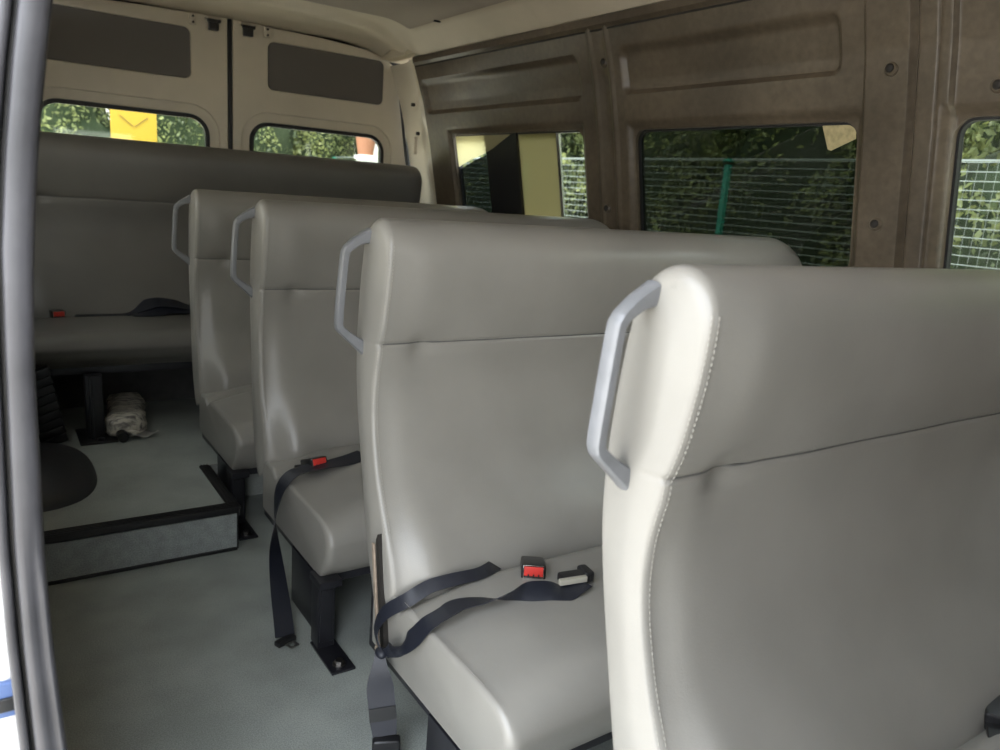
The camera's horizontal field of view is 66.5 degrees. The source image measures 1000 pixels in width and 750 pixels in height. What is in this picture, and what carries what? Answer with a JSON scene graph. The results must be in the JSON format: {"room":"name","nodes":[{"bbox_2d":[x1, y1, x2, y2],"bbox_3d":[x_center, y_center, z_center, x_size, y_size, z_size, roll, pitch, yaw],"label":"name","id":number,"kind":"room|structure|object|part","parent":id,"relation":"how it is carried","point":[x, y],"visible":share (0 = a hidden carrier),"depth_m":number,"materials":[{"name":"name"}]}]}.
{"room":"vehicle interior","nodes":[
{"label":"vehicle interior","id":0,"kind":"room"},
{"bbox_2d":[0,580,18,749],"bbox_3d":[-0.586,0.062,0.945,0.148,1.720,0.032,-5,16,-34],"label":"trim","id":1,"kind":"structure","parent":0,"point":[8,728],"depth_m":0.99,"materials":[{"name":"white paint"}]},
{"bbox_2d":[39,442,96,511],"bbox_3d":[-1.518,0.315,2.577,0.262,0.055,0.630,-5,16,-34],"label":"trim","id":2,"kind":"structure","parent":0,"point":[68,476],"depth_m":2.49,"materials":[{"name":"grey plastic"}]},
{"bbox_2d":[113,0,409,165],"bbox_3d":[-1.379,-0.829,3.891,2.260,2.080,0.060,-5,16,-34],"label":"trim","id":3,"kind":"structure","parent":0,"point":[391,63],"depth_m":3.96,"materials":[{"name":"black plastic"}]},
{"bbox_2d":[42,0,227,148],"bbox_3d":[-1.756,-0.786,3.552,0.953,1.797,0.096,-5,16,-34],"label":"door","id":4,"kind":"structure","parent":3,"relation":"attached to","point":[107,54],"depth_m":3.44,"materials":[{"name":"beige paint"}]},
{"bbox_3d":[-1.700,-1.477,3.380,0.616,0.222,0.008,-5,16,-34],"label":"inset panel","id":5,"kind":"part","parent":4,"relation":"part of","materials":[{"name":"grey"}]},
{"bbox_2d":[227,19,232,148],"bbox_3d":[-1.351,-0.821,3.822,0.020,1.790,0.020,-5,16,-34],"label":"door frame","id":6,"kind":"structure","parent":4,"relation":"attached to","point":[229,21],"depth_m":3.67,"materials":[{"name":"black rubber"}]},
{"bbox_2d":[232,19,405,164],"bbox_3d":[-0.944,-0.852,4.092,0.953,1.797,0.096,-5,16,-34],"label":"door","id":7,"kind":"structure","parent":3,"relation":"attached to","point":[284,79],"depth_m":3.88,"materials":[{"name":"beige paint"}]},
{"bbox_3d":[-0.886,-1.544,3.921,0.616,0.222,0.008,-5,16,-34],"label":"inset panel","id":8,"kind":"part","parent":7,"relation":"part of","materials":[{"name":"grey"}]},
{"bbox_2d":[399,101,407,165],"bbox_3d":[-0.542,-1.067,4.268,0.176,1.193,0.017,-5,16,-34],"label":"door frame","id":9,"kind":"structure","parent":7,"relation":"attached to","point":[402,122],"depth_m":4.20,"materials":[{"name":"black rubber"}]},
{"bbox_2d":[48,494,612,749],"bbox_3d":[0.434,0.967,1.277,2.050,0.040,4.360,-5,16,-34],"label":"floor","id":10,"kind":"structure","parent":0,"point":[179,655],"depth_m":1.89,"materials":[{"name":"grey plastic"}]},
{"bbox_2d":[0,0,30,749],"bbox_3d":[-0.543,0.072,0.917,0.120,1.720,0.018,-5,16,-34],"label":"trim","id":11,"kind":"structure","parent":10,"relation":"on","point":[5,5],"depth_m":0.92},
{"bbox_2d":[0,0,34,749],"bbox_3d":[-0.544,0.064,0.948,0.153,1.720,0.036,-5,16,-34],"label":"trim","id":12,"kind":"structure","parent":10,"relation":"on","point":[14,2],"depth_m":0.89,"materials":[{"name":"black rubber"}]},
{"bbox_2d":[2,0,67,749],"bbox_3d":[-0.517,0.071,0.928,0.143,1.720,0.028,-5,16,-34],"label":"trim","id":13,"kind":"structure","parent":10,"relation":"on","point":[33,18],"depth_m":0.87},
{"bbox_2d":[45,513,236,581],"bbox_3d":[-1.105,0.523,2.305,0.600,0.122,0.018,-5,16,-34],"label":"step riser","id":14,"kind":"structure","parent":10,"relation":"on","point":[96,554],"depth_m":2.30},
{"bbox_2d":[48,547,237,585],"bbox_3d":[-1.103,0.583,2.309,0.600,0.010,0.012,-5,16,-34],"label":"trim","id":15,"kind":"structure","parent":10,"relation":"on","point":[231,548],"depth_m":2.31,"materials":[{"name":"black rubber"}]},
{"bbox_2d":[39,398,262,530],"bbox_3d":[-0.967,0.283,3.363,2.050,0.164,1.635,-5,16,-34],"label":"floor","id":16,"kind":"structure","parent":10,"relation":"on","point":[160,472],"depth_m":2.71,"materials":[{"name":"grey plastic"}]},
{"bbox_2d":[105,392,158,442],"bbox_3d":[-1.532,0.164,3.126,0.198,0.114,0.435,-5,16,-34],"label":"bundle","id":17,"kind":"object","parent":16,"relation":"on","point":[126,415],"visible":1,"depth_m":3.01,"materials":[{"name":"grey fabric"}]},
{"bbox_2d":[44,464,240,543],"bbox_3d":[-1.204,0.407,2.440,0.626,0.036,0.410,-5,16,-34],"label":"trim","id":18,"kind":"structure","parent":16,"relation":"attached to","point":[230,505],"depth_m":2.32,"materials":[{"name":"black rubber"}]},
{"bbox_2d":[34,131,421,445],"bbox_3d":[-1.108,-0.412,3.445,1.901,1.171,0.714,-5,16,-34],"label":"bench","id":19,"kind":"object","parent":16,"relation":"on","point":[103,228],"visible":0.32,"depth_m":3.25,"materials":[{"name":"grey leather"}]},
{"bbox_2d":[49,309,65,317],"bbox_3d":[-1.852,-0.260,3.171,0.052,0.034,0.123,-8,18,-43],"label":"belt buckle","id":20,"kind":"object","parent":19,"relation":"on","point":[54,313],"visible":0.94,"depth_m":3.13,"materials":[{"name":"red plastic"}]},
{"bbox_3d":[-1.562,0.123,2.934,0.062,0.255,0.056,-5,16,-34],"label":"leg","id":21,"kind":"part","parent":19,"relation":"part of","materials":[{"name":"black metal"}]},
{"bbox_3d":[-1.581,0.237,2.986,0.130,0.008,0.200,-5,16,-34],"label":"foot plate","id":22,"kind":"part","parent":19,"relation":"part of","materials":[{"name":"black metal"}]},
{"bbox_2d":[35,314,191,368],"bbox_3d":[-1.104,-0.199,3.497,1.855,0.140,0.566,-5,16,-34],"label":"cushion","id":23,"kind":"object","parent":19,"relation":"on","point":[70,341],"depth_m":2.98,"materials":[{"name":"grey leather"}]},
{"bbox_3d":[-1.110,-0.119,3.519,1.840,0.030,0.460,-5,16,-34],"label":"seat frame","id":24,"kind":"part","parent":19,"relation":"part of","materials":[{"name":"black metal"}]},
{"bbox_2d":[75,298,189,316],"bbox_3d":[-1.543,-0.296,3.318,0.545,0.072,0.122,-5,16,-34],"label":"belt","id":25,"kind":"object","parent":19,"relation":"on","point":[150,306],"visible":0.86,"depth_m":3.33,"materials":[{"name":"black fabric"}]},
{"bbox_3d":[-1.213,-0.634,3.605,1.868,0.828,0.238,-5,16,-34],"label":"backrest","id":26,"kind":"part","parent":19,"relation":"part of","materials":[{"name":"grey leather"}]},
{"bbox_2d":[237,514,238,547],"bbox_3d":[-0.961,0.460,2.628,0.008,0.120,0.400,-5,16,-34],"label":"trim","id":27,"kind":"structure","parent":10,"relation":"on","point":[237,514],"depth_m":2.47,"materials":[{"name":"black rubber"}]},
{"bbox_2d":[172,189,487,540],"bbox_3d":[-0.486,-0.123,3.070,1.420,1.118,0.756,-5,16,-34],"label":"seat","id":28,"kind":"object","parent":10,"relation":"on","point":[219,308],"visible":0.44,"depth_m":2.91,"materials":[{"name":"grey leather"}]},
{"bbox_3d":[-1.194,-0.544,2.869,0.079,0.267,0.034,-5,16,-34],"label":"grab handle","id":29,"kind":"part","parent":28,"relation":"part of","materials":[{"name":"grey plastic"}]},
{"bbox_2d":[199,384,256,469],"bbox_3d":[-0.467,0.139,3.125,1.342,0.197,0.531,-5,16,-34],"label":"cushion","id":30,"kind":"object","parent":28,"relation":"on","point":[225,410],"depth_m":2.73,"materials":[{"name":"grey leather"}]},
{"bbox_3d":[-0.514,0.192,3.183,1.304,0.160,0.540,-5,16,-34],"label":"seat frame","id":31,"kind":"part","parent":28,"relation":"part of","materials":[{"name":"black metal"}]},
{"bbox_3d":[-0.958,0.397,2.709,0.060,0.194,0.262,-5,16,-34],"label":"leg","id":32,"kind":"part","parent":28,"relation":"part of","materials":[{"name":"black metal"}]},
{"bbox_3d":[-0.882,0.528,2.610,0.062,0.007,0.155,-5,16,-34],"label":"foot plate","id":33,"kind":"part","parent":28,"relation":"part of","materials":[{"name":"black metal"}]},
{"bbox_3d":[-0.602,-0.329,3.272,1.362,0.828,0.209,-5,16,-34],"label":"backrest","id":34,"kind":"part","parent":28,"relation":"part of","materials":[{"name":"grey leather"}]},
{"bbox_2d":[230,199,608,675],"bbox_3d":[-0.033,0.067,2.413,1.420,1.118,0.756,-5,16,-34],"label":"seat","id":35,"kind":"object","parent":10,"relation":"on","point":[304,380],"visible":0.46,"depth_m":2.26,"materials":[{"name":"grey leather"}]},
{"bbox_3d":[-0.741,-0.355,2.212,0.079,0.267,0.034,-5,16,-34],"label":"grab handle","id":36,"kind":"part","parent":35,"relation":"part of","materials":[{"name":"grey plastic"}]},
{"bbox_2d":[294,456,326,466],"bbox_3d":[-0.551,0.256,2.216,0.052,0.065,0.118,-8,18,-42],"label":"belt buckle","id":37,"kind":"object","parent":35,"relation":"on","point":[312,461],"visible":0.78,"depth_m":2.17,"materials":[{"name":"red plastic"}]},
{"bbox_2d":[269,450,360,648],"bbox_3d":[-0.551,0.458,2.136,0.202,0.403,0.436,8,14,14],"label":"belt","id":38,"kind":"object","parent":35,"relation":"on","point":[280,599],"visible":0.97,"depth_m":2.11,"materials":[{"name":"black fabric"}]},
{"bbox_3d":[-0.539,0.698,1.974,0.032,0.002,0.028,14,16,34],"label":"tongue blade","id":39,"kind":"part","parent":38,"relation":"part of","materials":[{"name":"silver metal"}]},
{"bbox_3d":[-0.505,0.586,2.052,0.060,0.194,0.262,-5,16,-34],"label":"leg","id":40,"kind":"part","parent":35,"relation":"part of","materials":[{"name":"black metal"}]},
{"bbox_2d":[263,444,369,575],"bbox_3d":[-0.014,0.329,2.468,1.342,0.197,0.531,-5,16,-34],"label":"cushion","id":41,"kind":"object","parent":35,"relation":"on","point":[321,513],"depth_m":2.04,"materials":[{"name":"grey leather"}]},
{"bbox_3d":[-0.062,0.382,2.526,1.304,0.160,0.540,-5,16,-34],"label":"seat frame","id":42,"kind":"part","parent":35,"relation":"part of","materials":[{"name":"grey leather"}]},
{"bbox_3d":[-0.430,0.718,1.953,0.062,0.007,0.155,-5,16,-34],"label":"foot plate","id":43,"kind":"part","parent":35,"relation":"part of","materials":[{"name":"black metal"}]},
{"bbox_3d":[-0.149,-0.139,2.614,1.362,0.828,0.210,-5,16,-34],"label":"backrest","id":44,"kind":"part","parent":35,"relation":"part of","materials":[{"name":"grey leather"}]},
{"bbox_2d":[334,218,801,749],"bbox_3d":[0.408,0.252,1.772,1.420,1.118,0.756,-5,16,-34],"label":"seat","id":45,"kind":"object","parent":10,"relation":"on","point":[478,346],"visible":0.56,"depth_m":1.64,"materials":[{"name":"grey leather"}]},
{"bbox_3d":[-0.300,-0.170,1.571,0.079,0.267,0.034,-5,16,-34],"label":"grab handle","id":46,"kind":"part","parent":45,"relation":"part of","materials":[{"name":"grey plastic"}]},
{"bbox_2d":[367,561,500,749],"bbox_3d":[-0.141,0.605,1.642,0.314,0.396,0.123,-5,16,-34],"label":"belt","id":47,"kind":"object","parent":45,"relation":"attached to","point":[380,686],"visible":1,"depth_m":1.57,"materials":[{"name":"black fabric"}]},
{"bbox_3d":[-0.064,0.771,1.411,0.060,0.194,0.262,-5,16,-34],"label":"leg","id":48,"kind":"part","parent":45,"relation":"part of","materials":[{"name":"black metal"}]},
{"bbox_2d":[383,564,593,657],"bbox_3d":[-0.010,0.506,1.552,0.435,0.198,0.133,1,14,-14],"label":"belt","id":49,"kind":"object","parent":45,"relation":"on","point":[571,584],"visible":1,"depth_m":1.53,"materials":[{"name":"black fabric"}]},
{"bbox_3d":[0.158,0.433,1.590,0.074,0.021,0.015,-2,15,-24],"label":"tongue blade","id":50,"kind":"part","parent":49,"relation":"part of","materials":[{"name":"silver metal"}]},
{"bbox_3d":[0.379,0.567,1.885,1.304,0.160,0.540,-5,16,-34],"label":"seat frame","id":51,"kind":"part","parent":45,"relation":"part of","materials":[{"name":"black metal"}]},
{"bbox_2d":[372,545,611,749],"bbox_3d":[0.427,0.514,1.827,1.342,0.197,0.531,-5,16,-34],"label":"cushion","id":52,"kind":"object","parent":45,"relation":"on","point":[496,674],"depth_m":1.42,"materials":[{"name":"grey leather"}]},
{"bbox_2d":[520,556,545,579],"bbox_3d":[0.071,0.416,1.677,0.052,0.048,0.122,4,13,-1],"label":"belt buckle","id":53,"kind":"object","parent":45,"relation":"on","point":[531,567],"visible":1,"depth_m":1.62,"materials":[{"name":"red plastic"}]},
{"bbox_2d":[586,264,999,749],"bbox_3d":[0.857,0.440,1.120,1.420,1.118,0.756,-5,16,-34],"label":"seat","id":54,"kind":"object","parent":10,"relation":"on","point":[801,464],"visible":1,"depth_m":1.04,"materials":[{"name":"grey leather"}]},
{"bbox_3d":[0.148,0.018,0.919,0.079,0.267,0.034,-5,16,-34],"label":"grab handle","id":55,"kind":"part","parent":54,"relation":"part of","materials":[{"name":"grey plastic"}]},
{"bbox_2d":[956,730,999,749],"bbox_3d":[0.875,0.702,1.175,1.342,0.197,0.531,-5,16,-34],"label":"cushion","id":56,"kind":"object","parent":54,"relation":"on","point":[965,739],"depth_m":1.23,"materials":[{"name":"grey leather"}]},
{"bbox_2d":[984,695,999,737],"bbox_3d":[0.833,0.576,1.265,0.052,0.039,0.123,11,15,27],"label":"belt buckle","id":57,"kind":"object","parent":54,"relation":"on","point":[992,711],"visible":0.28,"depth_m":1.26,"materials":[{"name":"black plastic"}]},
{"bbox_2d":[124,0,665,56],"bbox_3d":[0.214,-1.066,1.412,1.620,0.228,5.520,-5,16,-34],"label":"ceiling","id":58,"kind":"structure","parent":0,"point":[379,27],"depth_m":3.32,"materials":[{"name":"beige plastic"}]},
{"bbox_2d":[412,0,999,268],"bbox_3d":[1.014,-0.103,1.991,0.278,1.795,5.120,-5,16,-34],"label":"wall","id":59,"kind":"structure","parent":0,"point":[753,62],"depth_m":2.17,"materials":[{"name":"brown plastic"}]},
{"bbox_2d":[52,368,194,408],"bbox_3d":[-1.228,-0.062,3.704,1.960,0.330,0.020,-5,16,-34],"label":"trim","id":60,"kind":"structure","parent":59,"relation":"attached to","point":[171,384],"depth_m":3.44,"materials":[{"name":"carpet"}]},
{"bbox_2d":[382,50,416,63],"bbox_3d":[0.980,-1.152,1.915,0.240,0.200,5.500,-5,16,-34],"label":"trim","id":61,"kind":"structure","parent":59,"relation":"attached to","point":[393,56],"depth_m":3.96,"materials":[{"name":"beige plastic"}]},
{"bbox_2d":[390,59,436,203],"bbox_3d":[-0.446,-0.786,4.181,0.333,1.700,0.355,-5,16,-34],"label":"trim","id":62,"kind":"structure","parent":59,"relation":"attached to","point":[405,77],"depth_m":4.06,"materials":[{"name":"beige paint"}]},
{"bbox_2d":[412,137,416,154],"bbox_3d":[-0.453,-1.220,4.053,0.020,0.090,0.014,-5,16,-34],"label":"trim","id":63,"kind":"structure","parent":59,"relation":"attached to","point":[414,138],"depth_m":4.05,"materials":[{"name":"beige paint"}]},
{"bbox_2d":[456,130,579,216],"bbox_3d":[0.078,-0.874,3.421,0.116,0.421,1.024,-5,16,-34],"label":"window","id":64,"kind":"structure","parent":59,"relation":"in","point":[518,173],"depth_m":3.41,"materials":[{"name":"black glass"}]},
{"bbox_3d":[-0.044,-0.927,3.608,0.086,0.397,0.540,-5,16,-34],"label":"pane","id":65,"kind":"part","parent":64,"relation":"part of","materials":[{"name":"clear glass"}]},
{"bbox_3d":[0.024,-0.894,3.488,0.098,0.397,0.253,-5,16,-34],"label":"sliding frame","id":66,"kind":"part","parent":64,"relation":"part of","materials":[{"name":"black plastic"}]},
{"bbox_3d":[0.174,-0.833,3.280,0.086,0.397,0.290,-5,16,-34],"label":"pane","id":67,"kind":"part","parent":64,"relation":"part of","materials":[{"name":"glass"}]},
{"bbox_2d":[412,0,750,66],"bbox_3d":[1.009,-0.962,1.733,0.078,0.044,5.110,-5,16,-34],"label":"trim","id":68,"kind":"structure","parent":59,"relation":"attached to","point":[666,7],"depth_m":2.75,"materials":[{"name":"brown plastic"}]},
{"bbox_2d":[600,58,606,67],"bbox_3d":[0.366,-1.112,2.707,0.016,0.038,0.038,-5,16,-34],"label":"rivet","id":69,"kind":"object","parent":59,"relation":"attached to","point":[603,63],"visible":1,"depth_m":2.70,"materials":[{"name":"brown plastic"}]},
{"bbox_2d":[604,204,610,212],"bbox_3d":[0.407,-0.639,2.919,0.016,0.038,0.038,-5,16,-34],"label":"rivet","id":70,"kind":"object","parent":59,"relation":"attached to","point":[607,208],"visible":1,"depth_m":2.91,"materials":[{"name":"brown plastic"}]},
{"bbox_2d":[638,122,856,266],"bbox_3d":[0.754,-0.580,2.451,0.108,0.434,0.879,-5,16,-34],"label":"window","id":71,"kind":"structure","parent":59,"relation":"in","point":[791,184],"depth_m":2.36,"materials":[{"name":"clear glass"}]},
{"bbox_2d":[869,218,881,230],"bbox_3d":[1.000,-0.403,2.032,0.016,0.038,0.038,-5,16,-34],"label":"rivet","id":72,"kind":"object","parent":59,"relation":"attached to","point":[875,224],"visible":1,"depth_m":2.03,"materials":[{"name":"brown plastic"}]},
{"bbox_2d":[883,62,898,76],"bbox_3d":[0.966,-0.760,1.887,0.016,0.038,0.038,-5,16,-34],"label":"rivet","id":73,"kind":"object","parent":59,"relation":"attached to","point":[891,68],"visible":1,"depth_m":1.88,"materials":[{"name":"brown plastic"}]},
{"bbox_2d":[943,116,999,268],"bbox_3d":[1.367,-0.323,1.561,0.108,0.434,0.886,-5,16,-34],"label":"window","id":74,"kind":"structure","parent":59,"relation":"in","point":[961,133],"depth_m":1.88,"materials":[{"name":"black rubber"}]},
{"bbox_2d":[990,78,999,93],"bbox_3d":[1.120,-0.652,1.712,0.016,0.038,0.038,-5,16,-34],"label":"rivet","id":75,"kind":"object","parent":59,"relation":"attached to","point":[995,85],"visible":1,"depth_m":1.71,"materials":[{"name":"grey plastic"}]},
{"bbox_3d":[-1.363,-0.319,2.133,0.185,1.800,2.890,-5,16,-34],"label":"wall","id":76,"kind":"structure","parent":0,"visible":0},
{"bbox_2d":[0,679,14,718],"bbox_3d":[-0.970,-0.083,1.390,0.165,1.700,1.263,-5,16,-34],"label":"sliding door","id":77,"kind":"structure","parent":76,"relation":"in","point":[7,709],"depth_m":0.98,"materials":[{"name":"paint"}]},
{"bbox_3d":[-0.642,0.425,0.981,0.031,0.020,0.010,-5,16,-34],"label":"latch plate","id":78,"kind":"part","parent":77,"relation":"part of","materials":[{"name":"grey metal"}]},
{"label":"outside","id":79,"kind":"structure","parent":0,"visible":0},
{"bbox_3d":[0.150,0.667,5.287,60.000,0.100,60.000,-5,16,-34],"label":"ground","id":80,"kind":"structure","parent":79,"visible":0},
{"bbox_2d":[40,103,173,142],"bbox_3d":[-6.024,-2.511,10.107,3.655,4.170,2.458,-3,15,-28],"label":"bush","id":81,"kind":"object","parent":80,"relation":"on","point":[56,117],"visible":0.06,"depth_m":9.44,"materials":[{"name":"green plant"}]},
{"bbox_2d":[110,109,156,141],"bbox_3d":[-3.015,-1.085,6.347,0.360,2.350,0.260,-5,16,-34],"label":"banner","id":82,"kind":"object","parent":80,"relation":"on","point":[129,125],"visible":0.03,"depth_m":6.12,"materials":[{"name":"yellow plastic"}]},
{"bbox_2d":[119,115,147,126],"bbox_3d":[-2.938,-2.034,6.114,0.213,0.083,0.003,-5,16,-34],"label":"print","id":83,"kind":"object","parent":82,"relation":"attached to","point":[124,120],"depth_m":6.11,"materials":[{"name":"brown"}]},
{"bbox_2d":[98,108,345,157],"bbox_3d":[-4.202,-3.032,11.443,3.609,5.092,2.528,-2,15,-26],"label":"bush","id":84,"kind":"object","parent":80,"relation":"on","point":[184,131],"visible":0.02,"depth_m":10.55,"materials":[{"name":"green plant"}]},
{"bbox_2d":[293,130,357,160],"bbox_3d":[-2.502,-2.949,13.272,3.637,4.000,2.505,-2,15,-25],"label":"bush","id":85,"kind":"object","parent":80,"relation":"on","point":[349,147],"visible":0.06,"depth_m":12.08,"materials":[{"name":"green plant"}]},
{"bbox_2d":[354,155,376,161],"bbox_3d":[-1.614,-1.478,8.944,0.200,2.125,0.200,-5,16,-34],"label":"pillar","id":86,"kind":"structure","parent":80,"relation":"on","point":[366,158],"depth_m":8.64,"materials":[{"name":"white paint"}]},
{"bbox_2d":[356,137,374,155],"bbox_3d":[-1.528,-2.617,8.675,0.240,0.220,0.240,-5,16,-34],"label":"clay pot","id":87,"kind":"object","parent":86,"relation":"on","point":[365,146],"visible":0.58,"depth_m":8.60,"materials":[{"name":"brown ceramic"}]},
{"bbox_2d":[373,143,377,162],"bbox_3d":[-1.518,-1.752,9.056,0.080,2.620,0.080,-5,16,-34],"label":"post","id":88,"kind":"object","parent":80,"relation":"on","point":[375,153],"visible":0.02,"depth_m":8.84,"materials":[{"name":"white paint"}]},
{"bbox_2d":[463,133,587,218],"bbox_3d":[0.548,-2.027,9.661,2.707,4.479,3.352,-3,15,-28],"label":"bush","id":89,"kind":"object","parent":80,"relation":"on","point":[565,147],"visible":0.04,"depth_m":8.49,"materials":[{"name":"green plant"}]},
{"bbox_2d":[563,133,586,216],"bbox_3d":[2.080,-1.419,8.286,2.715,3.936,3.367,-3,15,-28],"label":"bush","id":90,"kind":"object","parent":80,"relation":"on","point":[577,137],"visible":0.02,"depth_m":8.30,"materials":[{"name":"green plant"}]},
{"bbox_2d":[562,158,587,217],"bbox_3d":[0.879,-0.806,6.725,0.010,2.145,2.448,-5,16,-34],"label":"wire fence","id":91,"kind":"object","parent":80,"relation":"on","point":[575,159],"visible":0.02,"depth_m":6.91,"materials":[{"name":"grey metal"}]},
{"bbox_2d":[950,121,999,269],"bbox_3d":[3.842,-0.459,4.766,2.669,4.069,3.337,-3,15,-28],"label":"window pane","id":92,"kind":"object","parent":80,"relation":"on","point":[992,167],"visible":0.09,"depth_m":4.59,"materials":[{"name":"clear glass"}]},
{"bbox_2d":[951,159,999,269],"bbox_3d":[2.259,-0.227,4.721,0.010,2.145,2.448,-5,16,-34],"label":"wire fence","id":93,"kind":"object","parent":80,"relation":"on","point":[997,160],"visible":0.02,"depth_m":4.13,"materials":[{"name":"grey metal"}]},
{"bbox_2d":[960,120,999,173],"bbox_3d":[2.843,-1.058,6.434,2.686,4.352,3.348,-3,15,-29],"label":"bush","id":94,"kind":"object","parent":80,"relation":"on","point":[995,142],"visible":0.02,"depth_m":5.42,"materials":[{"name":"green plant"}]}
]}

